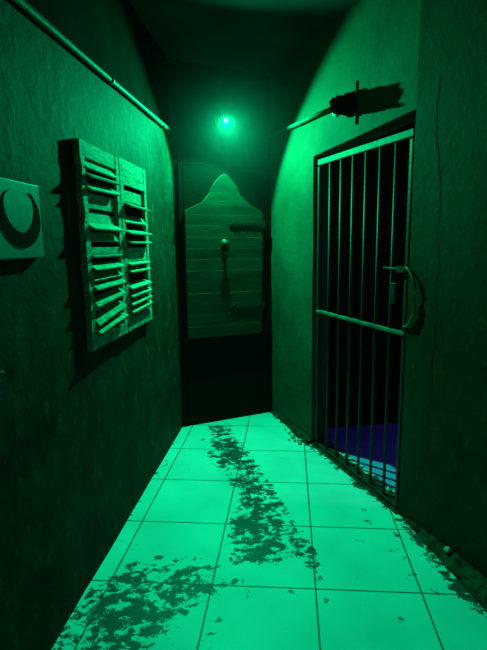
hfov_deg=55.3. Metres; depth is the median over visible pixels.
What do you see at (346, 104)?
wall fitting
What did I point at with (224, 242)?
door knocker
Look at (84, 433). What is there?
wall
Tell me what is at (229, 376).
door
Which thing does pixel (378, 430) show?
floor
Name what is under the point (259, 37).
ceiling
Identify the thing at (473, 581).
baseboard
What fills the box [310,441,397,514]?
trim
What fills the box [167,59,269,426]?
wall
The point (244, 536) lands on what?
floor
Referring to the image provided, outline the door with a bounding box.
[177,162,271,426]
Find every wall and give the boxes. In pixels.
[0,0,182,649]
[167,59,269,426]
[269,0,486,577]
[328,121,415,427]
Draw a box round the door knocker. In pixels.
[221,239,228,254]
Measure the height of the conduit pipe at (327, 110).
0.067 m
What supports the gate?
attached to the wall at (396, 52)
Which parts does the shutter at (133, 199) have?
rail, slat panel, rail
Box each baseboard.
[270,409,312,444]
[405,518,486,611]
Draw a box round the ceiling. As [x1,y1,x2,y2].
[129,0,360,75]
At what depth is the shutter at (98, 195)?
2.06 m
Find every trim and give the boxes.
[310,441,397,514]
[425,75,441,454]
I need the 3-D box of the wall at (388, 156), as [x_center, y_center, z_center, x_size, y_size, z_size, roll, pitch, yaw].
[1.857,-0.566,3.747,2.900,2.730,0.100,-2,10,-10]
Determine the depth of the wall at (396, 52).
2.22 m
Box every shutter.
[72,138,128,350]
[118,157,152,331]
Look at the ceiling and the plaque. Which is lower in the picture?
the plaque
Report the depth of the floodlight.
3.39 m
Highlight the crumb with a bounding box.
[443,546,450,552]
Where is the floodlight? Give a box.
[216,114,228,125]
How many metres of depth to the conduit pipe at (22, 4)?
1.86 m
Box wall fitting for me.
[329,81,356,123]
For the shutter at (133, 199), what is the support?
attached to the wall at (84, 433)
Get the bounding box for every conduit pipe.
[11,0,174,134]
[266,107,329,137]
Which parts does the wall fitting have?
threaded rod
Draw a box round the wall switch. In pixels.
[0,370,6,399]
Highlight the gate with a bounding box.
[315,128,415,508]
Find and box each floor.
[51,412,486,649]
[328,423,397,489]
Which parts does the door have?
plank panel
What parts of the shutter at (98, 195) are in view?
rail, slat panel, rail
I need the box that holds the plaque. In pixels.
[0,177,43,259]

